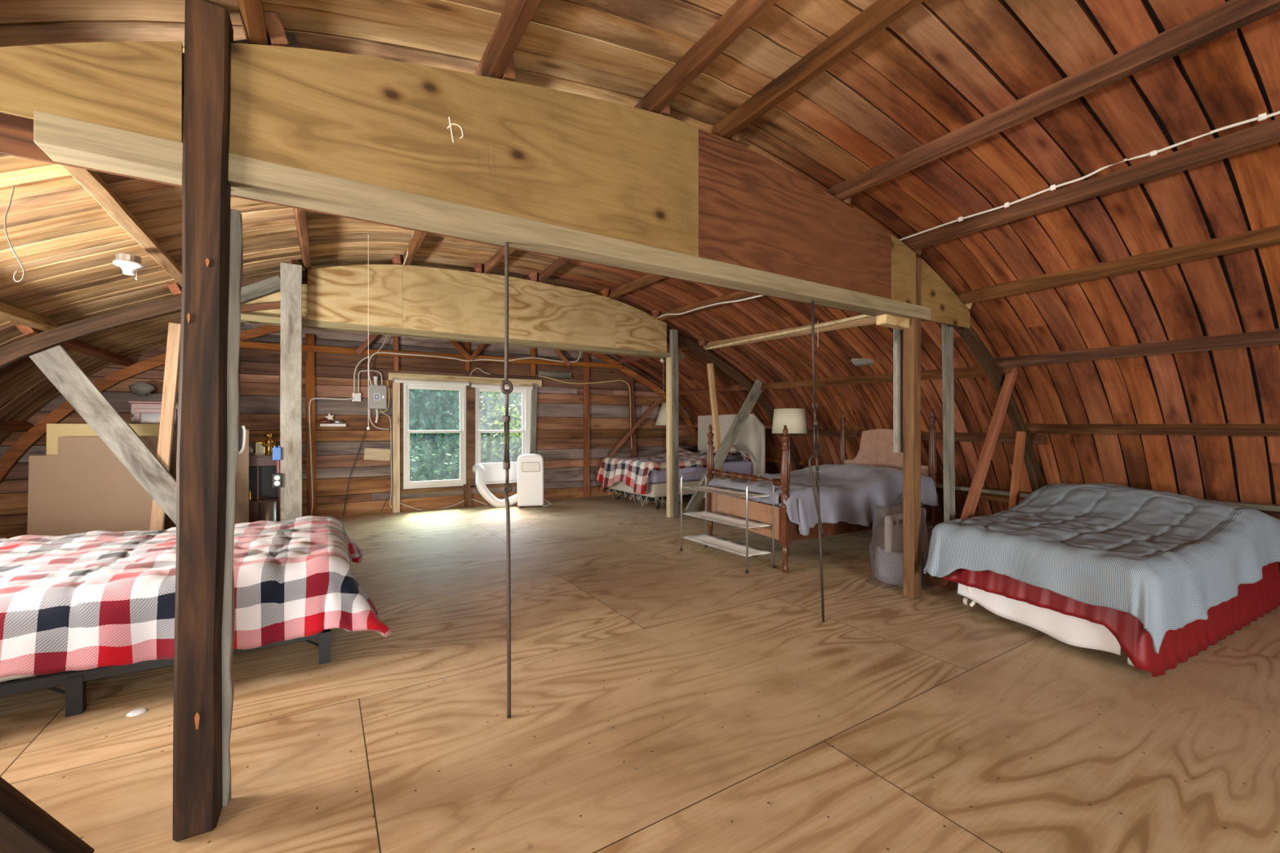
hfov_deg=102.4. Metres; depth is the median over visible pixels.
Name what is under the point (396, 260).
ceiling beam
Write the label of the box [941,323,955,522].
stud
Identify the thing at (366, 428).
cable
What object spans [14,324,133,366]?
ceiling beam
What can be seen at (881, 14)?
ceiling beam
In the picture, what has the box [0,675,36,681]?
mattress
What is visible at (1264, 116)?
cable
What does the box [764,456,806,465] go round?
ceiling beam
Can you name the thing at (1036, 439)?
ceiling beam
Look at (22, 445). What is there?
rib
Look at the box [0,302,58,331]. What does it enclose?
ceiling beam
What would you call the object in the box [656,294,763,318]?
cable
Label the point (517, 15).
ceiling beam
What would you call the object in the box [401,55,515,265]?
ceiling beam
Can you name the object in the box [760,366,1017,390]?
ceiling beam
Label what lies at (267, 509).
waste bin
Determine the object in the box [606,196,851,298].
ceiling beam
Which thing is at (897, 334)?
board
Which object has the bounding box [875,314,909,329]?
wood block
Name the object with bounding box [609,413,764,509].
upholstered bed
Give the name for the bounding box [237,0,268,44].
ceiling beam
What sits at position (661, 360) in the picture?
holder
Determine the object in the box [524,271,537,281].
ceiling beam
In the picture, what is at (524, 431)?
window
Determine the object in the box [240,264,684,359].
beam
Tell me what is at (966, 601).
bed
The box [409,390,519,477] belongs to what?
tree
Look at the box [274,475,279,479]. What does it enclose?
socket
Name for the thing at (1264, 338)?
ceiling beam
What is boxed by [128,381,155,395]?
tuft
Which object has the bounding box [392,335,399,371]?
stud
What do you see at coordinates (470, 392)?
trim
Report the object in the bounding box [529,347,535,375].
stud
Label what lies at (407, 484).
window
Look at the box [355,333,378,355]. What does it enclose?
truss web
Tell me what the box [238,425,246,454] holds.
cradle
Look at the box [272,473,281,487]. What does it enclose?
power outlet
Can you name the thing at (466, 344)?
stud
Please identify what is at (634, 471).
comforter
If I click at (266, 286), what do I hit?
truss web
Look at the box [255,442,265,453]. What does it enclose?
picture frame
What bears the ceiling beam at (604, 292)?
attached to the ceiling
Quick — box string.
[366,234,369,429]
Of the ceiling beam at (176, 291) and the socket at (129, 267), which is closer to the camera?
the socket at (129, 267)
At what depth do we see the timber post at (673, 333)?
6.48 m
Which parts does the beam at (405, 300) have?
plywood panel, panel, plywood panel, plywood panel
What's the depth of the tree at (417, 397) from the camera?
11.81 m
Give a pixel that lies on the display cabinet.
(141, 411)
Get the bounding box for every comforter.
[0,515,391,678]
[595,444,751,494]
[703,463,937,535]
[923,483,1279,653]
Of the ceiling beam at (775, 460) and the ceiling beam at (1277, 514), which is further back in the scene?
the ceiling beam at (775, 460)
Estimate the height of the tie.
0.184 m
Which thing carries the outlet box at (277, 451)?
attached to the timber post at (291, 274)
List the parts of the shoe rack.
frame, rod, rod, rod, rod, rod, rod, frame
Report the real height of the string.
1.547 m
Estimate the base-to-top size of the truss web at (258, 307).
0.134 m
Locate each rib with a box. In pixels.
[0,52,1044,491]
[0,270,801,470]
[0,324,697,483]
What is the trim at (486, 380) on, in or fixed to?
attached to the wall
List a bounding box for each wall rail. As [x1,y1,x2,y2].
[797,469,1031,497]
[1200,498,1279,511]
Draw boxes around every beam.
[0,40,969,328]
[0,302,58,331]
[0,421,34,431]
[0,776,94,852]
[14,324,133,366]
[61,164,182,286]
[167,282,182,297]
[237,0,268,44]
[239,341,622,368]
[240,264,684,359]
[263,11,311,270]
[390,253,400,264]
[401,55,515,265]
[469,262,482,272]
[475,0,541,79]
[481,102,670,273]
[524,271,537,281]
[535,131,739,282]
[595,288,608,297]
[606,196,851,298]
[617,338,706,363]
[634,0,777,113]
[657,248,922,320]
[678,382,754,395]
[693,422,773,428]
[702,302,972,350]
[706,0,924,138]
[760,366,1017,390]
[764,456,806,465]
[786,429,1046,444]
[801,467,1025,503]
[824,0,1279,200]
[901,117,1279,250]
[955,224,1279,304]
[993,328,1279,368]
[1024,422,1279,436]
[1043,484,1279,517]
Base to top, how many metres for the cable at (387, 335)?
0.258 m
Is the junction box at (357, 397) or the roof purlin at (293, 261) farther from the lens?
the junction box at (357, 397)
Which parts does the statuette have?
arm, arm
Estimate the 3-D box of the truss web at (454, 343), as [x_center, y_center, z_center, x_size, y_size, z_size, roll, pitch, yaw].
[-2.523,-1.095,7.220,0.328,0.320,0.041,0,0,-32]
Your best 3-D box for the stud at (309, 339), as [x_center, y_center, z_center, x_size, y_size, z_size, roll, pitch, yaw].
[-4.080,0.011,6.372,0.100,2.313,0.052,-1,0,-32]
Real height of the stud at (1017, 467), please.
1.111 m
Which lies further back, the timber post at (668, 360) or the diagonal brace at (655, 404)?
the diagonal brace at (655, 404)
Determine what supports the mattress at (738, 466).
on the box spring at (655, 490)
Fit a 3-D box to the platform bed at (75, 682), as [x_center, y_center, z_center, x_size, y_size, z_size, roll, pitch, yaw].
[-2.688,1.058,2.519,1.992,0.165,1.305,0,0,-32]
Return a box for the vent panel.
[472,462,517,482]
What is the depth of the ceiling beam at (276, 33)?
2.99 m
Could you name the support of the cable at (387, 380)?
attached to the box at (377, 393)
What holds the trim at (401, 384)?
attached to the wall
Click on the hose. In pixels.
(479, 469)
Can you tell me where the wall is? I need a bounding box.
[0,323,697,538]
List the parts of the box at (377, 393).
door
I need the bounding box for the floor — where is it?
[0,493,1279,852]
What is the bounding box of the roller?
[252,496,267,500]
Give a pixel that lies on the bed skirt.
(1253, 601)
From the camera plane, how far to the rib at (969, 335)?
4.14 m
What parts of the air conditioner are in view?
control panel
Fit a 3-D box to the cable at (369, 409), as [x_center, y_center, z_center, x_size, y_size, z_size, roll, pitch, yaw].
[-3.437,-0.099,6.774,0.239,0.272,0.016,0,0,-32]
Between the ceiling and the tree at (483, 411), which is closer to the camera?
the ceiling
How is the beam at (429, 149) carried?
attached to the rib at (969, 335)
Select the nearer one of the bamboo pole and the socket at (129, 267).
the socket at (129, 267)
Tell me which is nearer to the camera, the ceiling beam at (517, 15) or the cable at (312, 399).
the ceiling beam at (517, 15)
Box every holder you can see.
[112,253,145,279]
[659,358,665,392]
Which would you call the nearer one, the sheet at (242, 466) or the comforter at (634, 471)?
the sheet at (242, 466)
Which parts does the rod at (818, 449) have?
rod, bent rod, rod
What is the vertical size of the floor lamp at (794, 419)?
1.360 m
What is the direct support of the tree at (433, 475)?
on the ground
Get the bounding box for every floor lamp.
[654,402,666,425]
[772,408,806,467]
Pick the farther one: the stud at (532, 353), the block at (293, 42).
the stud at (532, 353)
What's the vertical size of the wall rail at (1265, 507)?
0.039 m
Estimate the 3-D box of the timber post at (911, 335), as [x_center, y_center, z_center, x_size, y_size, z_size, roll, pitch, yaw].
[1.824,0.005,3.451,0.090,2.270,0.083,0,0,-32]
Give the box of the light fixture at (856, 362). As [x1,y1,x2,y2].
[850,357,880,366]
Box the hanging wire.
[4,184,24,282]
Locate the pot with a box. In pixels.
[248,445,253,455]
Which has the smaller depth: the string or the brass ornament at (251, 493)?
the string
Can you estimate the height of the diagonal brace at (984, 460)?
1.616 m
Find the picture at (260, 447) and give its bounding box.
[257,443,263,453]
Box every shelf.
[320,423,346,426]
[684,485,770,497]
[684,511,771,528]
[684,533,770,556]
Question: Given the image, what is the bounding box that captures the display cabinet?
[128,400,178,430]
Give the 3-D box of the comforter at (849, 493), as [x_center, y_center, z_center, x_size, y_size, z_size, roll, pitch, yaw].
[1.743,0.616,5.033,2.137,0.461,1.388,0,0,-32]
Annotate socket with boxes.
[112,259,145,275]
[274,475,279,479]
[274,480,279,485]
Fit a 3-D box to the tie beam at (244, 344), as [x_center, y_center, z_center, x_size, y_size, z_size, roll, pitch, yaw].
[-2.495,-0.986,7.296,5.138,0.081,0.048,-1,0,-32]
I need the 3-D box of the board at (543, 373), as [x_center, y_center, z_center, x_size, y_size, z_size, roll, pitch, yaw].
[-1.328,-0.824,8.077,0.547,0.094,0.032,0,0,-32]
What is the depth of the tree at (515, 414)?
11.75 m
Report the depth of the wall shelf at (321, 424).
6.45 m
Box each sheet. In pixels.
[26,435,158,536]
[46,423,159,455]
[164,429,248,529]
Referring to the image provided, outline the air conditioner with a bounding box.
[516,453,551,507]
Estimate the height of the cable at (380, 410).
1.306 m
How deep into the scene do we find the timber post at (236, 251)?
1.55 m
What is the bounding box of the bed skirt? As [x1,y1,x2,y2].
[942,561,1279,677]
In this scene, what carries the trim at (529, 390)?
attached to the wall
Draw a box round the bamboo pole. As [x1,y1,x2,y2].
[705,314,871,350]
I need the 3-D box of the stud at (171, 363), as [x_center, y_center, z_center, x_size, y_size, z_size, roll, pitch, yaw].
[-3.693,0.165,3.993,0.209,1.955,0.052,0,0,-32]
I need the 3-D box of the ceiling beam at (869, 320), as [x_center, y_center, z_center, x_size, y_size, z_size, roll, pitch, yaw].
[1.619,-0.989,5.324,0.084,0.272,3.553,0,0,-26]
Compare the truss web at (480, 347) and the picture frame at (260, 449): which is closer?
the picture frame at (260, 449)
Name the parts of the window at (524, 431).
sash, sash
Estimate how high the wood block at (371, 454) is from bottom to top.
0.179 m
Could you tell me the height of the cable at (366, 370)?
0.315 m
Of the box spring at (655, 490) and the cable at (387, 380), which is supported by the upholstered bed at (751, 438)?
the box spring at (655, 490)
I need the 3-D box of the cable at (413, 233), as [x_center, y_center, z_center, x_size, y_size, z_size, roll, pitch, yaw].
[-2.176,-1.609,4.765,0.012,0.352,2.530,0,0,-30]
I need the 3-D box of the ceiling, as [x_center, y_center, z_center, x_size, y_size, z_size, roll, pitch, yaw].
[0.754,-0.210,2.009,9.917,3.051,12.860,0,0,-32]
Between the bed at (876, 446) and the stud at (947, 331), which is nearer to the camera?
the stud at (947, 331)
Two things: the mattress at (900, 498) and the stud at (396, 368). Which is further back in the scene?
the stud at (396, 368)
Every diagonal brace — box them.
[29,345,176,524]
[608,400,658,457]
[684,378,762,512]
[939,368,1017,590]
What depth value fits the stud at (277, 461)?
4.24 m
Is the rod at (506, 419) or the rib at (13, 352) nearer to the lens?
the rod at (506, 419)
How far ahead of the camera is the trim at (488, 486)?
7.19 m
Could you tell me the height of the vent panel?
0.276 m
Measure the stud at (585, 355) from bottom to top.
2.362 m
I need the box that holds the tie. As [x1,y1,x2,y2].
[966,586,976,607]
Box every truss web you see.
[240,275,279,303]
[240,302,280,312]
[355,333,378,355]
[448,340,472,360]
[471,342,485,360]
[553,349,570,366]
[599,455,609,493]
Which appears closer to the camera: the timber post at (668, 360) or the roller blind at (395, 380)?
the timber post at (668, 360)
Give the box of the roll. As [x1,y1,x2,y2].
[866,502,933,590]
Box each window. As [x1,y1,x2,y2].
[403,382,466,488]
[475,387,528,484]
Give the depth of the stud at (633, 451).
8.80 m
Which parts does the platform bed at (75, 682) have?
leg, leg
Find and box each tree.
[408,389,496,481]
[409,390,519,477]
[409,417,518,488]
[411,390,518,479]
[444,390,521,484]
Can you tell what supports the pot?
on the bookcase at (261, 468)
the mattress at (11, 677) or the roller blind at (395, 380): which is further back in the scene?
the roller blind at (395, 380)
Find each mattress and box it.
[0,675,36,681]
[648,458,751,483]
[742,493,902,506]
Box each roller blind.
[392,377,469,386]
[469,382,533,390]
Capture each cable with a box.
[308,397,352,515]
[342,428,366,515]
[353,355,370,394]
[357,369,382,393]
[367,351,581,386]
[368,408,389,430]
[377,334,387,351]
[377,380,389,413]
[379,409,391,507]
[400,498,487,510]
[402,233,413,265]
[538,375,632,448]
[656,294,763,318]
[898,110,1279,240]
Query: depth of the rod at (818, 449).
2.95 m
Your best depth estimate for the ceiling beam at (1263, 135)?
2.50 m
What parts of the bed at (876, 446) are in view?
post, foot rail, foot panel, post, post, rail, headboard, post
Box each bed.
[0,628,330,717]
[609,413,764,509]
[706,408,937,573]
[961,595,1133,666]
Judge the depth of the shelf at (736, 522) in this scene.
4.46 m
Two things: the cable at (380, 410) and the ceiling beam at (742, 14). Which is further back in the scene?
the cable at (380, 410)
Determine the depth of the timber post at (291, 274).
4.29 m
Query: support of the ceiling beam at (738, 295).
attached to the ceiling
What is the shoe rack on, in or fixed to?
on the floor
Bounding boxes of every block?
[233,32,301,48]
[363,448,391,461]
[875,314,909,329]
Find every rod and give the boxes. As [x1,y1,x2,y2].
[500,241,513,718]
[808,301,824,622]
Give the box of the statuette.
[261,431,275,455]
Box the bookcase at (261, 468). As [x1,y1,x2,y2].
[248,453,279,522]
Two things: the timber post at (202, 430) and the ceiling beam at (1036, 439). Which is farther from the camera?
the ceiling beam at (1036, 439)
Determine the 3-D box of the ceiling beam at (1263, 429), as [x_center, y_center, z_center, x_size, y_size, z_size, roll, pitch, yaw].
[5.157,0.021,1.468,0.098,0.112,7.060,0,0,-32]
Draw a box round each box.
[272,445,281,460]
[351,392,360,401]
[368,376,386,408]
[884,513,902,552]
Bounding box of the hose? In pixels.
[472,464,517,507]
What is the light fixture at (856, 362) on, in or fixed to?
attached to the ceiling
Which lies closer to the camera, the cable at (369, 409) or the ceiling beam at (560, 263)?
the ceiling beam at (560, 263)
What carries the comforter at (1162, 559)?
on the mattress
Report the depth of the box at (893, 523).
3.69 m
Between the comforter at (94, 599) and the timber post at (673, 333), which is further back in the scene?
the timber post at (673, 333)
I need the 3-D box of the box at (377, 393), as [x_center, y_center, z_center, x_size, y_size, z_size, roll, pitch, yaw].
[-3.435,-0.449,6.731,0.206,0.424,0.114,0,0,-32]
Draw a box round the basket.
[317,417,332,423]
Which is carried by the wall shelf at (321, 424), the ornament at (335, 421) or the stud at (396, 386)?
the ornament at (335, 421)
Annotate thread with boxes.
[606,488,679,506]
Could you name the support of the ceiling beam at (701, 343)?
attached to the ceiling
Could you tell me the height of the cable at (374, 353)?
0.676 m
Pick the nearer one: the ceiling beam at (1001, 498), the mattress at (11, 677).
the mattress at (11, 677)
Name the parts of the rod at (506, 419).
rod, rod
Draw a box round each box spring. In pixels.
[608,480,700,497]
[888,502,924,510]
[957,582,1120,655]
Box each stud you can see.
[149,322,180,530]
[276,460,279,473]
[305,333,316,515]
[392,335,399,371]
[392,382,399,512]
[463,484,472,506]
[464,341,469,371]
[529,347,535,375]
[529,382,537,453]
[582,351,589,496]
[626,368,636,457]
[706,363,724,478]
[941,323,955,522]
[1008,431,1026,509]
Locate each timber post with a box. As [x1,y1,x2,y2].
[172,0,233,841]
[221,208,243,807]
[280,262,302,521]
[666,356,672,517]
[669,328,679,517]
[902,257,921,599]
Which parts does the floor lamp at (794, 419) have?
lamp shade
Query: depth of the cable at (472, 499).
7.21 m
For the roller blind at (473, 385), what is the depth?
7.52 m
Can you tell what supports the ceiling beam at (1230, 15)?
attached to the ceiling
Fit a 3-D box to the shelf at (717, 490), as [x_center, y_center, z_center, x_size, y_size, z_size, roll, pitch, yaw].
[0.731,0.563,4.448,0.267,0.026,0.836,0,0,-32]
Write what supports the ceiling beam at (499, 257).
attached to the ceiling
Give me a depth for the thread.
7.27 m
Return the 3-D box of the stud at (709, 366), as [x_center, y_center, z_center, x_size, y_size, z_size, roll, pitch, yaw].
[1.041,0.145,6.929,0.323,1.998,0.053,0,0,-32]
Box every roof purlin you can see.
[291,259,298,264]
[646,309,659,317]
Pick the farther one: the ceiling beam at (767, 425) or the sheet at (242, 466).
the ceiling beam at (767, 425)
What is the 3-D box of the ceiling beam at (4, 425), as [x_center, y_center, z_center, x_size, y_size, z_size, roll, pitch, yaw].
[-5.503,-0.007,4.165,0.104,0.103,2.300,0,0,-32]
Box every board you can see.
[538,370,571,378]
[893,328,902,453]
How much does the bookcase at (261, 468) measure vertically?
0.833 m
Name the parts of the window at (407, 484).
sash, sash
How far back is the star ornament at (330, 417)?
6.45 m
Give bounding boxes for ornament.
[248,488,253,500]
[324,413,333,420]
[332,418,343,423]
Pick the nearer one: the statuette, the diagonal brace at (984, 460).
the diagonal brace at (984, 460)
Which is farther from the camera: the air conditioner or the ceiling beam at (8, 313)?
the air conditioner
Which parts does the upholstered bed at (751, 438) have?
frame, headboard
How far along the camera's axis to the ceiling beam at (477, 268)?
5.23 m
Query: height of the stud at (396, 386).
1.769 m
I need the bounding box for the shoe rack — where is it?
[680,471,775,573]
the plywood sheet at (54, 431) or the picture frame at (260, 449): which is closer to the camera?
the plywood sheet at (54, 431)
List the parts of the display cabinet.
glass, door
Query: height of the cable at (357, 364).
0.505 m
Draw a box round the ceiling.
[0,0,1279,573]
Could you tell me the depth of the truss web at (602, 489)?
8.43 m
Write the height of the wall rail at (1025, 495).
0.038 m
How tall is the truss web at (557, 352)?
0.296 m
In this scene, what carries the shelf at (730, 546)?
attached to the shoe rack
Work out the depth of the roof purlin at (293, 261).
4.40 m
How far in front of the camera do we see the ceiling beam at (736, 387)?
8.20 m
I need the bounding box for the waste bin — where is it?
[258,500,276,521]
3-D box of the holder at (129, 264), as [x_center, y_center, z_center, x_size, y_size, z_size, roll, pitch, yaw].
[-2.807,-0.876,2.825,0.128,0.128,0.128,0,0,-32]
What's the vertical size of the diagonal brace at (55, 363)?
1.735 m
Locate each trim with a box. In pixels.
[388,372,542,386]
[400,382,403,489]
[400,482,516,493]
[466,385,475,487]
[527,389,531,453]
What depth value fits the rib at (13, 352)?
3.90 m
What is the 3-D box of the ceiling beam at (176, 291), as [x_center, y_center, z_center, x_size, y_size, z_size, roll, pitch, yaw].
[-4.217,-1.075,4.963,0.092,0.104,2.300,0,0,-32]
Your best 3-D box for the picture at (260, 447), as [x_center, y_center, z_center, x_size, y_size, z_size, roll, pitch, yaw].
[-4.230,0.239,5.731,0.063,0.115,0.006,0,0,-32]
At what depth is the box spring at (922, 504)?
4.79 m
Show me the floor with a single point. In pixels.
(1110, 756)
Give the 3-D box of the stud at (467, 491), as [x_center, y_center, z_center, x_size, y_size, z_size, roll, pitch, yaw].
[-2.468,0.983,7.370,0.116,0.335,0.052,0,0,-33]
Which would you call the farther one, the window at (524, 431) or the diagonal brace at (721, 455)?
the window at (524, 431)
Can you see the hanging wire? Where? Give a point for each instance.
(13, 188)
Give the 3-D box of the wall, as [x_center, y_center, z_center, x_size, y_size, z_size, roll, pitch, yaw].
[-2.573,-0.260,7.376,10.200,3.200,0.050,0,0,-32]
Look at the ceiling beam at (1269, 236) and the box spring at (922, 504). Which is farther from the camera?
the box spring at (922, 504)
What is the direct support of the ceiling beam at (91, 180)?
attached to the ceiling
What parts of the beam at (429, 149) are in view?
plywood panel, panel, plywood panel, plywood panel, plywood panel, plywood panel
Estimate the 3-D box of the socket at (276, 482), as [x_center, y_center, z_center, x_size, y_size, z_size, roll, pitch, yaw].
[-2.971,0.461,4.209,0.040,0.040,0.004,0,0,-32]
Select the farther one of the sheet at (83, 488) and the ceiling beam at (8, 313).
the sheet at (83, 488)
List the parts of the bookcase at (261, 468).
shelf, panel, panel, panel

